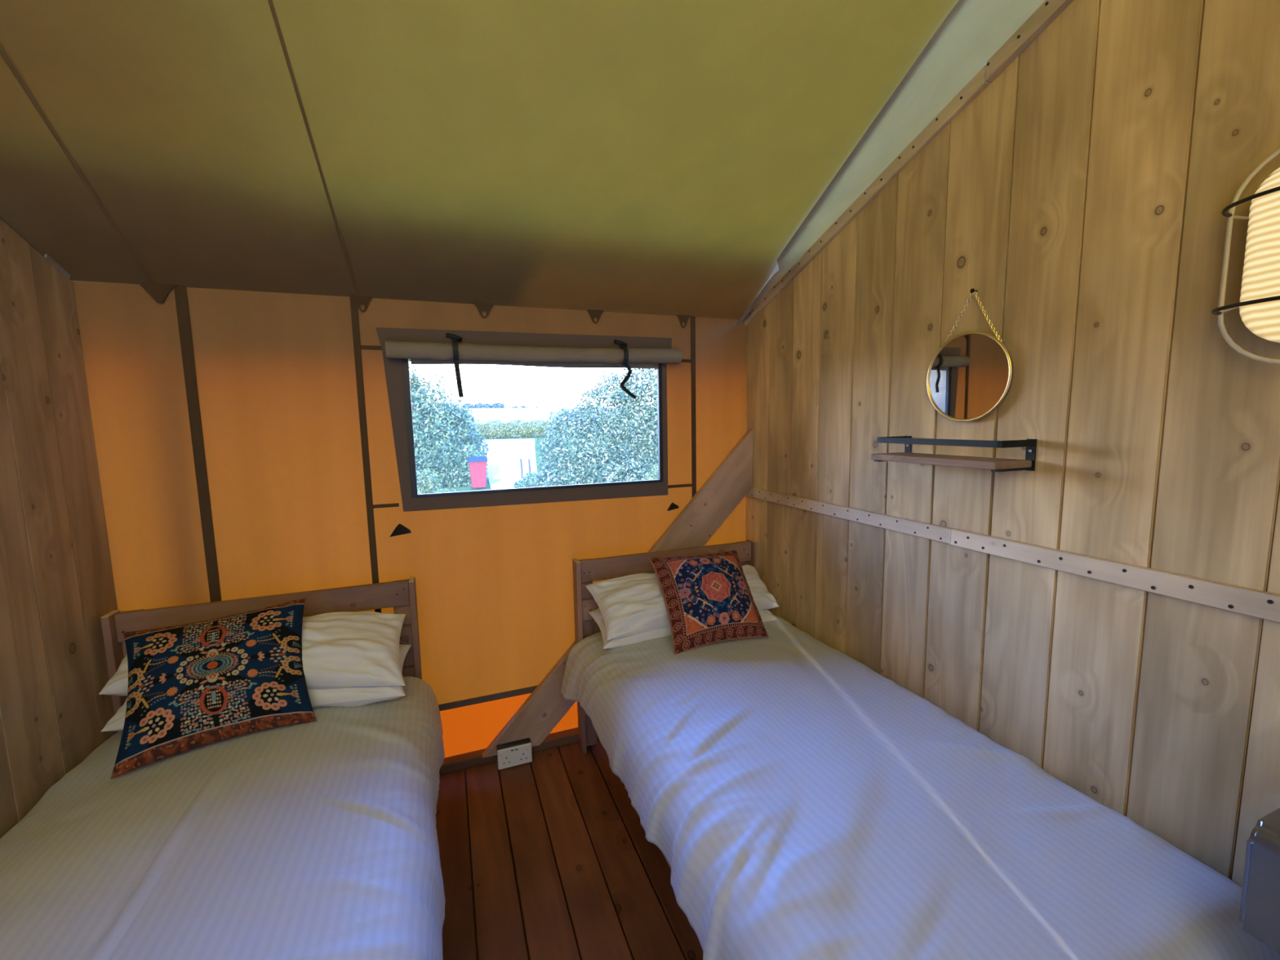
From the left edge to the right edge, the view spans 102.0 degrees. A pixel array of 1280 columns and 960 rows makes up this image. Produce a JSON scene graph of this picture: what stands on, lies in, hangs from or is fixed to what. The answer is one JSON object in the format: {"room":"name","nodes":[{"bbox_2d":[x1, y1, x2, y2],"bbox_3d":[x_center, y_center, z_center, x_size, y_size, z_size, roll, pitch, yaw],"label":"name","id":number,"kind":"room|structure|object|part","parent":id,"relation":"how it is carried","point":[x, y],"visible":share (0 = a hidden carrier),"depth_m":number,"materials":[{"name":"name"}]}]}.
{"room":"tent interior","nodes":[
{"label":"tent interior","id":0,"kind":"room"},
{"bbox_2d":[0,217,117,838],"bbox_3d":[-1.357,-0.015,0.385,0.061,3.091,2.980,-3,7,-20],"label":"wall","id":1,"kind":"structure","parent":0,"point":[57,582],"depth_m":1.51,"materials":[{"name":"brown wood"}]},
{"bbox_2d":[71,280,746,757],"bbox_3d":[-0.790,0.462,2.253,2.854,2.400,0.502,-2,7,-10],"label":"wall","id":2,"kind":"structure","parent":0,"point":[244,441],"depth_m":2.01,"materials":[{"name":"orange fabric"}]},
{"bbox_2d":[439,727,598,774],"bbox_3d":[-0.622,1.231,2.360,2.554,0.042,0.075,-3,7,-20],"label":"baseboard","id":3,"kind":"structure","parent":2,"relation":"attached to","point":[473,758],"depth_m":2.31,"materials":[{"name":"brown wood"}]},
{"bbox_2d":[375,327,671,511],"bbox_3d":[-0.433,-0.265,2.276,1.257,0.747,0.020,-3,7,-20],"label":"window","id":4,"kind":"structure","parent":2,"relation":"in","point":[397,370],"depth_m":2.21,"materials":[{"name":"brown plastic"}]},
{"bbox_2d":[385,333,682,399],"bbox_3d":[-0.395,-0.478,2.213,1.235,0.270,0.087,-3,7,-20],"label":"window blind","id":5,"kind":"object","parent":4,"relation":"attached to","point":[455,353],"visible":1,"depth_m":2.17,"materials":[{"name":"fabric"}]},
{"bbox_2d":[482,428,753,758],"bbox_3d":[-0.068,0.480,2.445,1.368,1.406,0.041,-3,7,-20],"label":"diagonal brace","id":6,"kind":"object","parent":2,"relation":"attached to","point":[731,481],"visible":0.56,"depth_m":2.51,"materials":[{"name":"brown wood"}]},
{"bbox_2d":[496,737,532,769],"bbox_3d":[-0.555,1.208,2.289,0.148,0.092,0.048,-3,7,-20],"label":"wall socket","id":7,"kind":"object","parent":6,"relation":"attached to","point":[516,753],"visible":1,"depth_m":2.27,"materials":[{"name":"white plastic"}]},
{"bbox_2d":[0,0,1045,361],"bbox_3d":[-0.511,-1.157,0.816,4.354,1.517,3.510,-3,7,-20],"label":"ceiling","id":8,"kind":"structure","parent":0,"point":[669,157],"depth_m":1.36,"materials":[{"name":"green fabric"}]},
{"bbox_2d":[435,737,702,959],"bbox_3d":[-0.111,1.444,1.027,2.754,0.101,3.000,-3,7,-20],"label":"floor","id":9,"kind":"structure","parent":0,"point":[550,856],"depth_m":1.75,"materials":[{"name":"brown wood"}]},
{"bbox_2d":[100,576,422,732],"bbox_3d":[-1.002,0.955,1.087,0.945,0.893,1.911,-3,7,-20],"label":"headboard","id":10,"kind":"object","parent":9,"relation":"on","point":[401,595],"visible":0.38,"depth_m":1.91,"materials":[{"name":"brown wood"}]},
{"bbox_3d":[-1.760,0.890,1.782,0.021,0.892,0.070,-3,7,-20],"label":"post","id":11,"kind":"part","parent":10,"relation":"part of","materials":[{"name":"brown wood"}]},
{"bbox_3d":[-1.335,0.471,1.899,0.899,0.098,0.022,-3,7,-20],"label":"rail","id":12,"kind":"part","parent":10,"relation":"part of","materials":[{"name":"brown wood"}]},
{"bbox_3d":[-1.332,0.648,1.920,0.899,0.095,0.022,-3,7,-20],"label":"rail","id":13,"kind":"part","parent":10,"relation":"part of","materials":[{"name":"brown wood"}]},
{"bbox_3d":[-1.329,0.822,1.940,0.899,0.095,0.022,-3,7,-20],"label":"rail","id":14,"kind":"part","parent":10,"relation":"part of","materials":[{"name":"brown wood"}]},
{"bbox_3d":[-0.896,0.837,2.105,0.021,0.892,0.070,-3,7,-20],"label":"post","id":15,"kind":"part","parent":10,"relation":"part of","materials":[{"name":"brown wood"}]},
{"bbox_3d":[-0.995,0.995,1.089,0.895,0.168,1.801,-3,7,-20],"label":"mattress","id":16,"kind":"object","parent":10,"relation":"on","visible":0},
{"bbox_2d":[0,676,445,959],"bbox_3d":[-0.962,0.949,1.073,1.040,0.306,1.757,-3,7,-20],"label":"duvet","id":17,"kind":"object","parent":16,"relation":"on","point":[317,840],"visible":0.84,"depth_m":1.14,"materials":[{"name":"white fabric"}]},
{"bbox_2d":[110,596,316,778],"bbox_3d":[-1.286,0.597,1.589,0.476,0.330,0.305,-5,8,-32],"label":"cushion","id":18,"kind":"object","parent":17,"relation":"on","point":[191,686],"visible":1,"depth_m":1.52,"materials":[{"name":"fabric"}]},
{"bbox_2d":[99,644,411,732],"bbox_3d":[-1.254,0.694,1.751,0.871,0.163,0.325,-3,7,-20],"label":"pillow","id":19,"kind":"object","parent":17,"relation":"on","point":[351,696],"visible":0.09,"depth_m":1.72,"materials":[{"name":"white fabric"}]},
{"bbox_2d":[97,611,405,695],"bbox_3d":[-1.251,0.593,1.744,0.869,0.238,0.294,-3,7,-17],"label":"pillow","id":20,"kind":"object","parent":19,"relation":"on","point":[340,650],"visible":0.49,"depth_m":1.74,"materials":[{"name":"white fabric"}]},
{"bbox_2d":[572,538,758,869],"bbox_3d":[0.476,0.865,1.640,0.925,0.893,1.911,-3,7,-20],"label":"bed","id":21,"kind":"object","parent":9,"relation":"on","point":[585,571],"visible":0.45,"depth_m":2.35,"materials":[{"name":"brown wood"}]},
{"bbox_3d":[-0.272,0.799,2.338,0.021,0.892,0.070,-3,7,-20],"label":"post","id":22,"kind":"part","parent":21,"relation":"part of","materials":[{"name":"brown wood"}]},
{"bbox_3d":[0.146,0.558,2.473,0.879,0.095,0.022,-3,7,-20],"label":"rail","id":23,"kind":"part","parent":21,"relation":"part of","materials":[{"name":"brown wood"}]},
{"bbox_3d":[0.143,0.381,2.452,0.879,0.098,0.022,-3,7,-20],"label":"rail","id":24,"kind":"part","parent":21,"relation":"part of","materials":[{"name":"brown wood"}]},
{"bbox_3d":[0.573,0.748,2.654,0.021,0.892,0.070,-3,7,-20],"label":"post","id":25,"kind":"part","parent":21,"relation":"part of","materials":[{"name":"brown wood"}]},
{"bbox_3d":[0.483,0.905,1.642,0.875,0.168,1.801,-3,7,-20],"label":"mattress","id":26,"kind":"object","parent":21,"relation":"on","visible":0},
{"bbox_2d":[560,613,1279,959],"bbox_3d":[0.444,0.840,1.595,1.039,0.283,1.761,-3,7,-20],"label":"duvet","id":27,"kind":"object","parent":26,"relation":"on","point":[801,802],"visible":0.87,"depth_m":1.16,"materials":[{"name":"white fabric"}]},
{"bbox_2d":[588,608,777,648],"bbox_3d":[0.202,0.601,2.319,0.840,0.170,0.270,-3,7,-20],"label":"pillow","id":28,"kind":"object","parent":27,"relation":"on","point":[766,615],"visible":0.11,"depth_m":2.14,"materials":[{"name":"white fabric"}]},
{"bbox_2d":[585,564,778,639],"bbox_3d":[0.208,0.515,2.307,0.863,0.216,0.264,-3,7,-20],"label":"pillow","id":29,"kind":"object","parent":28,"relation":"on","point":[630,605],"visible":0.56,"depth_m":2.16,"materials":[{"name":"white fabric"}]},
{"bbox_2d":[648,550,768,654],"bbox_3d":[0.288,0.491,2.177,0.445,0.316,0.322,-3,7,-20],"label":"cushion","id":30,"kind":"object","parent":27,"relation":"on","point":[708,599],"visible":1,"depth_m":2.09,"materials":[{"name":"fabric"}]},
{"bbox_2d":[1239,808,1279,953],"bbox_3d":[1.151,0.978,0.729,0.250,0.850,0.386,-3,7,-20],"label":"heater","id":31,"kind":"object","parent":9,"relation":"on","point":[1260,908],"visible":1,"depth_m":0.81,"materials":[{"name":"grey metal"}]},
{"bbox_2d":[746,0,1279,887],"bbox_3d":[1.078,-0.163,1.296,0.079,3.091,2.980,-3,7,-20],"label":"wall","id":32,"kind":"structure","parent":0,"point":[1082,194],"depth_m":1.26,"materials":[{"name":"brown wood"}]},
{"bbox_2d":[743,0,1073,324],"bbox_3d":[1.017,-1.161,1.202,0.026,1.067,2.848,-3,7,-20],"label":"trim","id":33,"kind":"structure","parent":32,"relation":"attached to","point":[1049,10],"depth_m":1.55,"materials":[{"name":"brown wood"}]},
{"bbox_2d":[871,435,1036,471],"bbox_3d":[0.897,-0.082,1.527,0.144,0.084,0.418,-3,7,-20],"label":"wall shelf","id":34,"kind":"object","parent":32,"relation":"attached to","point":[995,464],"visible":1,"depth_m":1.42,"materials":[{"name":"brown wood"}]},
{"bbox_3d":[0.902,-0.114,1.523,0.126,0.018,0.411,-3,7,-20],"label":"rail","id":35,"kind":"part","parent":34,"relation":"part of","materials":[{"name":"black metal"}]},
{"bbox_2d":[926,291,1013,422],"bbox_3d":[0.952,-0.357,1.501,0.025,0.376,0.258,-3,7,-20],"label":"round mirror","id":36,"kind":"object","parent":32,"relation":"attached to","point":[971,375],"visible":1,"depth_m":1.50,"materials":[{"name":"gold glass"}]},
{"bbox_3d":[0.935,-0.468,1.531,0.009,0.161,0.099,-4,7,-23],"label":"chain","id":37,"kind":"part","parent":36,"relation":"part of","materials":[{"name":"gold metal"}]},
{"bbox_2d":[928,333,1008,419],"bbox_3d":[0.948,-0.298,1.506,0.003,0.246,0.246,-4,7,-22],"label":"mirror glass","id":38,"kind":"object","parent":36,"relation":"attached to","point":[969,374],"depth_m":1.50,"materials":[{"name":"mirror"}]},
{"bbox_3d":[0.967,-0.459,1.444,0.009,0.161,0.094,-3,7,-18],"label":"chain","id":39,"kind":"part","parent":36,"relation":"part of","materials":[{"name":"gold metal"}]},
{"bbox_2d":[746,487,1279,622],"bbox_3d":[1.044,0.198,1.357,0.023,0.049,2.846,-3,7,-20],"label":"trim","id":40,"kind":"structure","parent":32,"relation":"attached to","point":[1260,604],"depth_m":1.27,"materials":[{"name":"brown wood"}]},
{"bbox_2d":[1211,148,1279,364],"bbox_3d":[1.128,-0.399,0.883,0.124,0.395,0.220,-3,7,-20],"label":"wall lamp","id":41,"kind":"object","parent":32,"relation":"attached to","point":[1259,304],"visible":1,"depth_m":0.91,"materials":[{"name":"paint"}]},
{"bbox_3d":[1.128,-0.399,0.883,0.075,0.323,0.148,-3,7,-20],"label":"lamp shade","id":42,"kind":"part","parent":41,"relation":"part of","materials":[{"name":"beige fabric"}]},
{"label":"outside","id":43,"kind":"structure","parent":0,"visible":0},
{"bbox_2d":[417,407,658,492],"bbox_3d":[-51.190,-21.303,190.610,480.000,18.045,445.000,-3,7,-20],"label":"ground","id":44,"kind":"structure","parent":43,"point":[527,414],"depth_m":115.02,"materials":[{"name":"green plant"}]},
{"bbox_2d":[416,468,455,493],"bbox_3d":[-2.557,0.566,5.938,1.286,1.547,0.887,-3,7,-20],"label":"shrub","id":45,"kind":"object","parent":44,"relation":"on","point":[420,482],"visible":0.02,"depth_m":5.82,"materials":[{"name":"green plant"}]},
{"bbox_2d":[408,364,488,488],"bbox_3d":[-7.780,-2.239,17.213,5.461,4.926,3.631,0,7,7],"label":"bush","id":46,"kind":"object","parent":44,"relation":"on","point":[448,434],"visible":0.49,"depth_m":16.60,"materials":[{"name":"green plant"}]},
{"bbox_2d":[466,456,487,488],"bbox_3d":[-4.978,-0.220,15.935,0.560,0.998,0.615,-3,7,-20],"label":"wheelie bin","id":47,"kind":"object","parent":44,"relation":"on","point":[477,464],"visible":1,"depth_m":15.71,"materials":[{"name":"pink plastic"}]},
{"bbox_3d":[-4.981,-0.642,15.876,0.560,0.147,0.592,-3,7,-20],"label":"lid","id":48,"kind":"part","parent":47,"relation":"part of","materials":[{"name":"blue plastic"}]},
{"bbox_2d":[462,402,505,408],"bbox_3d":[-59.074,-27.754,195.020,16.394,3.075,6.711,-3,7,-20],"label":"copse","id":49,"kind":"object","parent":44,"relation":"on","point":[479,405],"visible":0.89,"depth_m":193.51,"materials":[{"name":"green plant"}]},
{"bbox_2d":[481,438,537,489],"bbox_3d":[-8.855,-1.656,31.513,4.936,0.508,38.061,-2,7,-11],"label":"gravel path","id":50,"kind":"structure","parent":44,"relation":"on","point":[504,456],"depth_m":25.76,"materials":[{"name":"white gravel"}]},
{"bbox_2d":[512,471,542,488],"bbox_3d":[-3.461,0.036,16.040,1.065,0.531,0.683,-6,8,-39],"label":"shrub","id":51,"kind":"object","parent":50,"relation":"on","point":[526,482],"visible":0.73,"depth_m":15.92,"materials":[{"name":"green plant"}]},
{"bbox_2d":[463,417,578,439],"bbox_3d":[-12.334,-5.208,52.268,13.913,2.079,2.214,-3,7,-20],"label":"hedge","id":52,"kind":"object","parent":44,"relation":"on","point":[508,432],"visible":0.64,"depth_m":51.80,"materials":[{"name":"green plant"}]},
{"bbox_2d":[520,458,523,478],"bbox_3d":[-4.195,-0.342,18.369,0.086,0.823,0.065,-3,7,-20],"label":"stake","id":53,"kind":"object","parent":44,"relation":"on","point":[521,461],"visible":0.78,"depth_m":18.34,"materials":[{"name":"white wood"}]},
{"bbox_2d":[506,405,537,408],"bbox_3d":[-45.038,-28.029,200.232,13.041,1.748,4.332,-3,7,-20],"label":"copse","id":54,"kind":"object","parent":44,"relation":"on","point":[515,406],"visible":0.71,"depth_m":199.07,"materials":[{"name":"green plant"}]},
{"bbox_2d":[528,458,530,473],"bbox_3d":[-3.933,-0.348,18.468,0.086,0.803,0.065,-3,7,-20],"label":"stake","id":55,"kind":"object","parent":44,"relation":"on","point":[529,463],"visible":0.6,"depth_m":18.43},
{"bbox_2d":[533,368,657,486],"bbox_3d":[0.724,-0.931,10.600,6.192,3.388,2.068,-6,8,-35],"label":"bush","id":56,"kind":"object","parent":44,"relation":"on","point":[605,462],"visible":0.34,"depth_m":9.28,"materials":[{"name":"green plant"}]},
{"bbox_2d":[622,462,658,481],"bbox_3d":[-0.124,0.447,7.101,2.037,1.438,0.928,-2,7,-9],"label":"clump","id":57,"kind":"object","parent":44,"relation":"on","point":[651,477],"visible":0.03,"depth_m":7.05,"materials":[{"name":"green plant"}]}
]}

